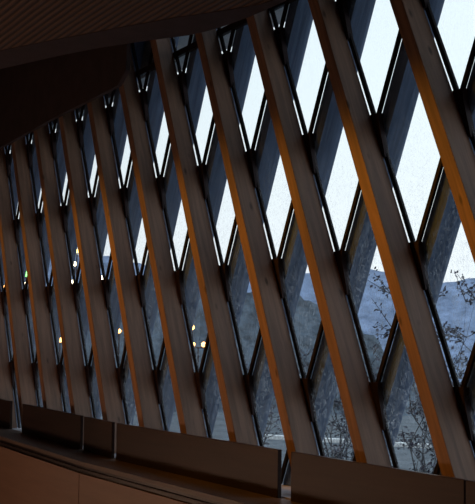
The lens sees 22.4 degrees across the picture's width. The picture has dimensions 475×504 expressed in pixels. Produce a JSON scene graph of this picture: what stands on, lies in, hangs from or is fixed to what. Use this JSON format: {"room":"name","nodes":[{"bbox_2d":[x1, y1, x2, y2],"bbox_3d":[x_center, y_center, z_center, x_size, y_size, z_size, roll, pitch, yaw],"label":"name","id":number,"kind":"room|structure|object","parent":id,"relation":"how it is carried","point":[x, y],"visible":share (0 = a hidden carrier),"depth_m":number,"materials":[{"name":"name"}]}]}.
{"room":"building lobby","nodes":[
{"label":"building lobby","id":0,"kind":"room"},
{"bbox_2d":[33,89,115,132],"bbox_3d":[-2.716,-1.636,14.036,0.030,0.840,7.335,3,-5,-28],"label":"wall","id":1,"kind":"structure","parent":0,"point":[109,93],"depth_m":11.62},
{"bbox_2d":[140,40,175,78],"bbox_3d":[-0.753,-1.856,10.299,0.022,0.675,1.088,3,-5,-28],"label":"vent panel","id":2,"kind":"object","parent":1,"relation":"attached to","point":[147,49],"visible":0.02,"depth_m":10.31,"materials":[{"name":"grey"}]},
{"bbox_2d":[0,0,270,49],"bbox_3d":[-3.160,-1.655,6.909,6.518,0.052,19.492,3,-5,-28],"label":"ceiling","id":3,"kind":"structure","parent":0,"point":[22,22],"depth_m":7.73,"materials":[{"name":"brown wood"}]},
{"bbox_2d":[0,0,286,68],"bbox_3d":[-1.199,-1.587,8.097,1.610,0.161,19.814,4,-6,-38],"label":"trim","id":4,"kind":"structure","parent":3,"relation":"attached to","point":[187,25],"depth_m":8.22,"materials":[{"name":"brown wood"}]},
{"bbox_2d":[10,4,289,149],"bbox_3d":[-0.267,-1.877,10.238,0.735,0.060,16.650,3,-5,-28],"label":"ceiling","id":5,"kind":"structure","parent":0,"point":[183,40],"depth_m":10.46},
{"bbox_3d":[-3.107,2.143,6.665,6.765,0.094,19.500,3,-5,-28],"label":"floor","id":6,"kind":"structure","parent":0,"visible":0},
{"bbox_2d":[0,445,80,503],"bbox_3d":[-1.679,2.026,9.932,0.038,0.685,2.163,3,-5,-28],"label":"panel","id":7,"kind":"object","parent":6,"relation":"on","point":[24,478],"visible":1,"depth_m":9.92,"materials":[{"name":"brown wood"}]},
{"bbox_2d":[79,473,190,503],"bbox_3d":[-0.667,1.908,8.010,0.038,0.642,2.163,3,-5,-28],"label":"panel","id":8,"kind":"object","parent":6,"relation":"on","point":[92,489],"visible":1,"depth_m":8.39,"materials":[{"name":"brown wood"}]},
{"bbox_3d":[-7.546,0.368,15.563,6.975,4.744,0.113,3,-5,-28],"label":"wall","id":9,"kind":"structure","parent":0,"visible":0},
{"bbox_2d":[0,43,130,148],"bbox_3d":[-2.834,-1.538,13.257,0.038,1.162,8.588,3,-5,-28],"label":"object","id":10,"kind":"structure","parent":9,"relation":"attached to","point":[35,94],"depth_m":11.02,"materials":[{"name":"brown wood"}]},
{"bbox_2d":[0,440,223,503],"bbox_3d":[-0.543,1.481,8.149,0.300,0.230,19.350,3,-5,-28],"label":"trim","id":11,"kind":"structure","parent":9,"relation":"attached to","point":[21,447],"depth_m":8.38,"materials":[{"name":"brown wood"}]},
{"bbox_2d":[0,426,300,503],"bbox_3d":[-0.552,1.437,8.148,0.322,0.202,19.350,3,-5,-28],"label":"ledge","id":12,"kind":"object","parent":11,"relation":"on","point":[220,493],"visible":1,"depth_m":8.24,"materials":[{"name":"brown wood"}]},
{"bbox_2d":[0,399,12,428],"bbox_3d":[-2.768,1.637,12.674,0.026,0.318,2.520,3,-5,-28],"label":"board","id":13,"kind":"object","parent":12,"relation":"on","point":[6,406],"visible":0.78,"depth_m":11.66,"materials":[{"name":"brown wood"}]},
{"bbox_2d":[22,404,82,448],"bbox_3d":[-1.639,1.520,10.529,0.026,0.302,1.552,3,-5,-28],"label":"board","id":14,"kind":"object","parent":12,"relation":"on","point":[65,428],"visible":1,"depth_m":10.42,"materials":[{"name":"brown wood"}]},
{"bbox_2d":[83,416,114,457],"bbox_3d":[-1.100,1.464,9.503,0.026,0.287,0.611,3,-5,-28],"label":"board","id":15,"kind":"object","parent":12,"relation":"on","point":[99,434],"visible":1,"depth_m":9.46,"materials":[{"name":"brown wood"}]},
{"bbox_2d":[116,423,281,497],"bbox_3d":[-0.334,1.364,8.049,0.026,0.278,2.486,3,-5,-28],"label":"board","id":16,"kind":"object","parent":12,"relation":"on","point":[248,467],"visible":1,"depth_m":7.79,"materials":[{"name":"brown wood"}]},
{"bbox_2d":[291,452,465,503],"bbox_3d":[0.676,1.224,6.132,0.026,0.278,1.556,3,-5,-28],"label":"board","id":17,"kind":"object","parent":12,"relation":"on","point":[315,479],"visible":1,"depth_m":6.17,"materials":[{"name":"brown wood"}]},
{"bbox_2d":[466,480,474,503],"bbox_3d":[1.444,1.118,4.676,0.026,0.278,1.721,3,-5,-28],"label":"board","id":18,"kind":"object","parent":12,"relation":"on","point":[470,485],"visible":1,"depth_m":5.41,"materials":[{"name":"brown wood"}]},
{"bbox_2d":[12,428,290,499],"bbox_3d":[-1.247,1.683,10.142,0.311,0.064,15.150,3,-5,-28],"label":"window sill","id":19,"kind":"structure","parent":9,"relation":"attached to","point":[285,489],"depth_m":7.25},
{"bbox_2d":[0,288,16,427],"bbox_3d":[-2.773,-0.114,13.358,0.191,3.982,2.082,3,-5,-28],"label":"timber fin","id":20,"kind":"object","parent":19,"relation":"on","point":[7,369],"visible":0.74,"depth_m":12.59,"materials":[{"name":"brown wood"}]},
{"bbox_2d":[0,260,20,427],"bbox_3d":[-2.672,-0.114,13.342,0.016,3.982,2.013,3,-5,-28],"label":"bar","id":21,"kind":"object","parent":19,"relation":"on","point":[1,277],"visible":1,"depth_m":12.73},
{"bbox_2d":[3,132,32,291],"bbox_3d":[-2.388,-0.154,12.799,0.016,3.982,2.013,3,-5,-28],"label":"bar","id":22,"kind":"object","parent":19,"relation":"on","point":[31,134],"visible":0.11,"depth_m":12.69,"materials":[{"name":"black metal"}]},
{"bbox_2d":[0,148,38,428],"bbox_3d":[-2.424,-0.163,12.696,0.191,3.982,2.082,3,-5,-28],"label":"timber fin","id":23,"kind":"object","parent":19,"relation":"on","point":[26,372],"visible":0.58,"depth_m":12.31,"materials":[{"name":"brown wood"}]},
{"bbox_2d":[5,146,40,406],"bbox_3d":[-2.323,-0.163,12.680,0.016,3.982,2.013,3,-5,-28],"label":"bar","id":24,"kind":"object","parent":19,"relation":"on","point":[6,149],"visible":0.44,"depth_m":12.44,"materials":[{"name":"black metal"}]},
{"bbox_2d":[12,119,56,361],"bbox_3d":[-2.039,-0.202,12.136,0.016,3.982,2.013,3,-5,-28],"label":"bar","id":25,"kind":"object","parent":19,"relation":"on","point":[55,120],"visible":0.07,"depth_m":12.03,"materials":[{"name":"black metal"}]},
{"bbox_2d":[11,136,64,410],"bbox_3d":[-2.075,-0.211,12.034,0.191,3.982,2.082,3,-5,-28],"label":"timber fin","id":26,"kind":"object","parent":19,"relation":"on","point":[50,373],"visible":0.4,"depth_m":11.70,"materials":[{"name":"brown wood"}]},
{"bbox_2d":[26,135,66,411],"bbox_3d":[-1.974,-0.211,12.017,0.016,3.982,2.013,3,-5,-28],"label":"bar","id":27,"kind":"object","parent":19,"relation":"on","point":[27,137],"visible":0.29,"depth_m":11.78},
{"bbox_2d":[34,105,83,362],"bbox_3d":[-1.690,-0.250,11.474,0.016,3.982,2.013,3,-5,-28],"label":"bar","id":28,"kind":"object","parent":19,"relation":"on","point":[82,107],"visible":0.02,"depth_m":11.37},
{"bbox_2d":[34,124,93,438],"bbox_3d":[-1.726,-0.259,11.371,0.191,3.982,2.082,3,-5,-28],"label":"timber fin","id":29,"kind":"object","parent":19,"relation":"on","point":[78,376],"visible":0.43,"depth_m":11.03,"materials":[{"name":"brown wood"}]},
{"bbox_2d":[49,122,96,417],"bbox_3d":[-1.625,-0.259,11.355,0.016,3.982,2.013,3,-5,-28],"label":"bar","id":30,"kind":"object","parent":19,"relation":"on","point":[50,123],"visible":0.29,"depth_m":11.11,"materials":[{"name":"black metal"}]},
{"bbox_2d":[59,90,114,364],"bbox_3d":[-1.341,-0.299,10.812,0.016,3.982,2.013,3,-5,-28],"label":"bar","id":31,"kind":"object","parent":19,"relation":"on","point":[113,91],"visible":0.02,"depth_m":10.72,"materials":[{"name":"black metal"}]},
{"bbox_2d":[59,110,125,452],"bbox_3d":[-1.377,-0.307,10.709,0.191,3.982,2.082,3,-5,-28],"label":"timber fin","id":32,"kind":"object","parent":19,"relation":"on","point":[110,379],"visible":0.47,"depth_m":10.36,"materials":[{"name":"brown wood"}]},
{"bbox_2d":[75,108,129,424],"bbox_3d":[-1.276,-0.307,10.693,0.016,3.982,2.013,3,-5,-28],"label":"bar","id":33,"kind":"object","parent":19,"relation":"on","point":[76,110],"visible":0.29,"depth_m":10.45,"materials":[{"name":"black metal"}]},
{"bbox_2d":[88,47,152,365],"bbox_3d":[-0.992,-0.347,10.150,0.016,3.982,2.013,3,-5,-28],"label":"bar","id":34,"kind":"object","parent":19,"relation":"on","point":[151,52],"visible":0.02,"depth_m":10.03,"materials":[{"name":"black metal"}]},
{"bbox_2d":[87,96,163,429],"bbox_3d":[-1.028,-0.355,10.047,0.191,3.982,2.082,3,-5,-28],"label":"timber fin","id":35,"kind":"object","parent":19,"relation":"on","point":[146,382],"visible":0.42,"depth_m":9.70,"materials":[{"name":"brown wood"}]},
{"bbox_2d":[104,94,167,430],"bbox_3d":[-0.927,-0.355,10.031,0.016,3.982,2.013,3,-5,-28],"label":"bar","id":36,"kind":"object","parent":19,"relation":"on","point":[105,95],"visible":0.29,"depth_m":9.78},
{"bbox_2d":[120,35,192,367],"bbox_3d":[-0.643,-0.395,9.488,0.016,3.982,2.013,3,-5,-28],"label":"bar","id":37,"kind":"object","parent":19,"relation":"on","point":[190,36],"visible":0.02,"depth_m":9.39,"materials":[{"name":"black metal"}]},
{"bbox_2d":[119,54,206,436],"bbox_3d":[-0.679,-0.404,9.385,0.191,3.982,2.082,3,-5,-28],"label":"timber fin","id":38,"kind":"object","parent":19,"relation":"on","point":[188,387],"visible":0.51,"depth_m":9.04,"materials":[{"name":"brown wood"}]},
{"bbox_2d":[131,43,211,437],"bbox_3d":[-0.579,-0.404,9.369,0.016,3.982,2.013,3,-5,-28],"label":"bar","id":39,"kind":"object","parent":19,"relation":"on","point":[132,44],"visible":0.44,"depth_m":9.17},
{"bbox_2d":[156,29,234,369],"bbox_3d":[-0.294,-0.443,8.826,0.016,3.982,2.013,3,-5,-28],"label":"bar","id":40,"kind":"object","parent":19,"relation":"on","point":[233,30],"visible":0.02,"depth_m":8.74,"materials":[{"name":"black metal"}]},
{"bbox_2d":[150,38,257,445],"bbox_3d":[-0.331,-0.452,8.723,0.191,3.982,2.082,3,-5,-28],"label":"timber fin","id":41,"kind":"object","parent":19,"relation":"on","point":[237,393],"visible":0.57,"depth_m":8.40,"materials":[{"name":"brown wood"}]},
{"bbox_2d":[171,37,263,446],"bbox_3d":[-0.230,-0.452,8.707,0.016,3.982,2.013,3,-5,-28],"label":"bar","id":42,"kind":"object","parent":19,"relation":"on","point":[260,439],"visible":0.44,"depth_m":8.48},
{"bbox_2d":[199,3,288,371],"bbox_3d":[0.055,-0.492,8.164,0.016,3.982,2.013,3,-5,-28],"label":"bar","id":43,"kind":"object","parent":19,"relation":"on","point":[286,5],"visible":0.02,"depth_m":8.08,"materials":[{"name":"black metal"}]},
{"bbox_2d":[195,29,318,465],"bbox_3d":[0.018,-0.500,8.061,0.191,3.982,2.082,3,-5,-28],"label":"timber fin","id":44,"kind":"object","parent":19,"relation":"on","point":[294,396],"visible":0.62,"depth_m":7.71,"materials":[{"name":"brown wood"}]},
{"bbox_2d":[217,27,325,456],"bbox_3d":[0.119,-0.500,8.044,0.016,3.982,2.013,3,-5,-28],"label":"bar","id":45,"kind":"object","parent":19,"relation":"on","point":[264,215],"visible":0.44,"depth_m":7.79,"materials":[{"name":"black metal"}]},
{"bbox_2d":[248,63,327,374],"bbox_3d":[0.404,-0.540,7.501,0.016,3.982,2.013,3,-5,-28],"label":"bar","id":46,"kind":"object","parent":19,"relation":"on","point":[325,71],"visible":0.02,"depth_m":7.61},
{"bbox_2d":[246,9,391,466],"bbox_3d":[0.367,-0.548,7.398,0.191,3.982,2.082,3,-5,-28],"label":"timber fin","id":47,"kind":"object","parent":19,"relation":"on","point":[363,403],"visible":1,"depth_m":7.03,"materials":[{"name":"brown wood"}]},
{"bbox_2d":[270,10,399,468],"bbox_3d":[0.468,-0.548,7.382,0.016,3.982,2.013,3,-5,-28],"label":"bar","id":48,"kind":"object","parent":19,"relation":"on","point":[273,15],"visible":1,"depth_m":7.12,"materials":[{"name":"black metal"}]},
{"bbox_2d":[281,30,401,483],"bbox_3d":[0.752,-0.588,6.839,0.016,3.982,2.013,3,-5,-28],"label":"bar","id":49,"kind":"object","parent":19,"relation":"on","point":[399,38],"visible":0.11,"depth_m":6.96,"materials":[{"name":"black metal"}]},
{"bbox_2d":[308,0,474,480],"bbox_3d":[0.716,-0.597,6.736,0.191,3.982,2.082,3,-5,-28],"label":"timber fin","id":50,"kind":"object","parent":19,"relation":"on","point":[446,407],"visible":1,"depth_m":6.35,"materials":[{"name":"brown wood"}]},
{"bbox_2d":[336,0,474,452],"bbox_3d":[0.817,-0.597,6.720,0.016,3.982,2.013,3,-5,-28],"label":"bar","id":51,"kind":"object","parent":19,"relation":"on","point":[405,217],"visible":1,"depth_m":6.49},
{"bbox_2d":[353,38,474,461],"bbox_3d":[1.101,-0.636,6.177,0.016,3.982,2.013,3,-5,-28],"label":"bar","id":52,"kind":"object","parent":19,"relation":"on","point":[471,59],"visible":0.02,"depth_m":6.32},
{"bbox_2d":[390,0,474,262],"bbox_3d":[1.065,-0.645,6.074,0.191,3.982,2.082,3,-5,-28],"label":"timber fin","id":53,"kind":"object","parent":19,"relation":"on","point":[448,112],"visible":1,"depth_m":6.07,"materials":[{"name":"brown wood"}]},
{"bbox_2d":[425,2,474,150],"bbox_3d":[1.166,-0.645,6.058,0.016,3.982,2.013,3,-5,-28],"label":"bar","id":54,"kind":"object","parent":19,"relation":"on","point":[428,10],"visible":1,"depth_m":6.26,"materials":[{"name":"black metal"}]},
{"bbox_2d":[433,341,474,474],"bbox_3d":[1.450,-0.685,5.515,0.016,3.982,2.013,3,-5,-28],"label":"bar","id":55,"kind":"object","parent":19,"relation":"on","point":[471,361],"visible":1,"depth_m":5.96,"materials":[{"name":"black metal"}]},
{"bbox_2d":[135,0,295,78],"bbox_3d":[-1.089,-1.438,10.453,0.036,0.045,15.150,3,-5,-28],"label":"rail","id":56,"kind":"object","parent":9,"relation":"attached to","point":[227,29],"visible":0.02,"depth_m":8.66,"materials":[{"name":"black metal"}]},
{"bbox_3d":[-0.996,2.111,10.116,0.165,0.608,15.375,3,-5,-28],"label":"wall","id":57,"kind":"structure","parent":0,"visible":0},
{"bbox_2d":[0,134,29,291],"bbox_3d":[-2.637,-0.027,13.483,0.161,4.132,2.174,3,-5,-28],"label":"outer fin","id":58,"kind":"object","parent":57,"relation":"on","point":[11,155],"visible":0.04,"depth_m":13.22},
{"bbox_2d":[4,121,52,361],"bbox_3d":[-2.288,-0.076,12.821,0.161,4.132,2.174,3,-5,-28],"label":"outer fin","id":59,"kind":"object","parent":57,"relation":"on","point":[34,155],"visible":0.12,"depth_m":12.68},
{"bbox_2d":[12,110,75,427],"bbox_3d":[-1.939,-0.124,12.159,0.161,4.132,2.174,3,-5,-28],"label":"outer fin","id":60,"kind":"object","parent":57,"relation":"on","point":[60,153],"visible":0.08,"depth_m":12.05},
{"bbox_2d":[35,95,104,406],"bbox_3d":[-1.590,-0.172,11.497,0.161,4.132,2.174,3,-5,-28],"label":"outer fin","id":61,"kind":"object","parent":57,"relation":"on","point":[87,134],"visible":0.16,"depth_m":11.38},
{"bbox_2d":[61,41,145,412],"bbox_3d":[-1.241,-0.220,10.835,0.161,4.132,2.174,3,-5,-28],"label":"outer fin","id":62,"kind":"object","parent":57,"relation":"on","point":[120,129],"visible":0.2,"depth_m":10.70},
{"bbox_2d":[89,37,178,418],"bbox_3d":[-0.892,-0.269,10.173,0.161,4.132,2.174,3,-5,-28],"label":"outer fin","id":63,"kind":"object","parent":57,"relation":"on","point":[155,105],"visible":0.4,"depth_m":10.07,"materials":[{"name":"grey metal"}]},
{"bbox_2d":[122,28,216,424],"bbox_3d":[-0.543,-0.317,9.511,0.161,4.132,2.174,3,-5,-28],"label":"outer fin","id":64,"kind":"object","parent":57,"relation":"on","point":[196,83],"visible":0.36,"depth_m":9.41,"materials":[{"name":"grey metal"}]},
{"bbox_2d":[159,24,254,430],"bbox_3d":[-0.195,-0.365,8.848,0.161,4.132,2.174,3,-5,-28],"label":"outer fin","id":65,"kind":"object","parent":57,"relation":"on","point":[243,53],"visible":0.36,"depth_m":8.75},
{"bbox_2d":[202,0,312,436],"bbox_3d":[0.154,-0.413,8.186,0.161,4.132,2.174,3,-5,-28],"label":"outer fin","id":66,"kind":"object","parent":57,"relation":"on","point":[299,19],"visible":0.4,"depth_m":8.09,"materials":[{"name":"grey metal"}]},
{"bbox_2d":[252,0,375,445],"bbox_3d":[0.503,-0.462,7.524,0.161,4.132,2.174,3,-5,-28],"label":"outer fin","id":67,"kind":"object","parent":57,"relation":"on","point":[328,128],"visible":0.36,"depth_m":7.49,"materials":[{"name":"grey metal"}]},
{"bbox_2d":[283,0,444,485],"bbox_3d":[0.852,-0.510,6.862,0.161,4.132,2.174,3,-5,-28],"label":"outer fin","id":68,"kind":"object","parent":57,"relation":"on","point":[403,92],"visible":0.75,"depth_m":6.94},
{"bbox_2d":[381,61,474,457],"bbox_3d":[1.201,-0.558,6.200,0.161,4.132,2.174,3,-5,-28],"label":"outer fin","id":69,"kind":"object","parent":57,"relation":"on","point":[442,228],"visible":0.33,"depth_m":6.38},
{"bbox_2d":[439,363,474,474],"bbox_3d":[1.550,-0.606,5.538,0.161,4.132,2.174,3,-5,-28],"label":"outer fin","id":70,"kind":"object","parent":57,"relation":"on","point":[471,384],"visible":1,"depth_m":5.96,"materials":[{"name":"brown wood"}]},
{"label":"outside","id":71,"kind":"structure","parent":0,"visible":0},
{"bbox_2d":[20,411,434,483],"bbox_3d":[25.393,5.823,48.598,82.500,0.075,112.500,3,-5,-28],"label":"ground","id":72,"kind":"structure","parent":71,"point":[220,432],"depth_m":22.85,"materials":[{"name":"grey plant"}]},
{"bbox_2d":[59,338,61,357],"bbox_3d":[-3.672,2.683,24.686,0.100,1.840,0.100,3,-5,-28],"label":"garden lamp","id":73,"kind":"object","parent":72,"relation":"on","point":[60,341],"visible":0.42,"depth_m":24.73,"materials":[{"name":"metal"}]},
{"bbox_2d":[76,249,77,274],"bbox_3d":[-3.246,1.740,23.968,0.080,3.615,0.080,3,-5,-28],"label":"garden lamp","id":74,"kind":"object","parent":72,"relation":"on","point":[77,249],"visible":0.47,"depth_m":24.09,"materials":[{"name":"metal"}]},
{"bbox_2d":[118,329,120,353],"bbox_3d":[-2.178,2.399,21.858,0.080,1.995,0.080,3,-5,-28],"label":"garden lamp","id":75,"kind":"object","parent":72,"relation":"on","point":[119,331],"visible":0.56,"depth_m":21.91,"materials":[{"name":"metal"}]},
{"bbox_2d":[194,342,204,366],"bbox_3d":[-0.635,2.308,18.999,0.080,1.762,0.480,3,-5,-28],"label":"garden lamp","id":76,"kind":"object","parent":72,"relation":"on","point":[202,343],"visible":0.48,"depth_m":19.03,"materials":[{"name":"metal"}]},
{"bbox_2d":[12,287,420,415],"bbox_3d":[-4.209,2.503,33.146,21.727,3.770,9.485,1,-5,-7],"label":"hillside","id":77,"kind":"structure","parent":72,"relation":"on","point":[307,319],"depth_m":32.79,"materials":[{"name":"plant"}]},
{"bbox_2d":[242,361,282,444],"bbox_3d":[0.200,2.048,14.711,0.822,1.591,1.148,1,-5,-2],"label":"bare shrub","id":78,"kind":"object","parent":72,"relation":"on","point":[265,437],"visible":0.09,"depth_m":14.70,"materials":[{"name":"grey plant"}]},
{"bbox_2d":[297,342,384,460],"bbox_3d":[1.093,1.827,12.788,1.017,1.753,0.913,2,-5,-10],"label":"leafy shrub","id":79,"kind":"object","parent":72,"relation":"on","point":[339,452],"visible":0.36,"depth_m":12.78,"materials":[{"name":"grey plant"}]},
{"bbox_2d":[263,434,431,448],"bbox_3d":[3.572,3.193,19.410,8.121,0.112,0.168,-2,-5,33],"label":"kerb","id":80,"kind":"object","parent":72,"relation":"on","point":[275,437],"depth_m":20.54,"materials":[{"name":"concrete"}]},
{"bbox_2d":[367,267,474,473],"bbox_3d":[1.791,1.348,10.873,1.168,2.419,1.123,-3,-6,41],"label":"leafy shrub","id":81,"kind":"object","parent":72,"relation":"on","point":[417,402],"visible":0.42,"depth_m":10.88,"materials":[{"name":"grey plant"}]},
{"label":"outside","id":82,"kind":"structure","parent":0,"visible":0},
{"bbox_2d":[4,255,474,381],"bbox_3d":[14.049,3.205,55.060,101.239,6.304,43.704,0,-5,14],"label":"hill","id":83,"kind":"structure","parent":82,"point":[450,307],"depth_m":52.58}
]}

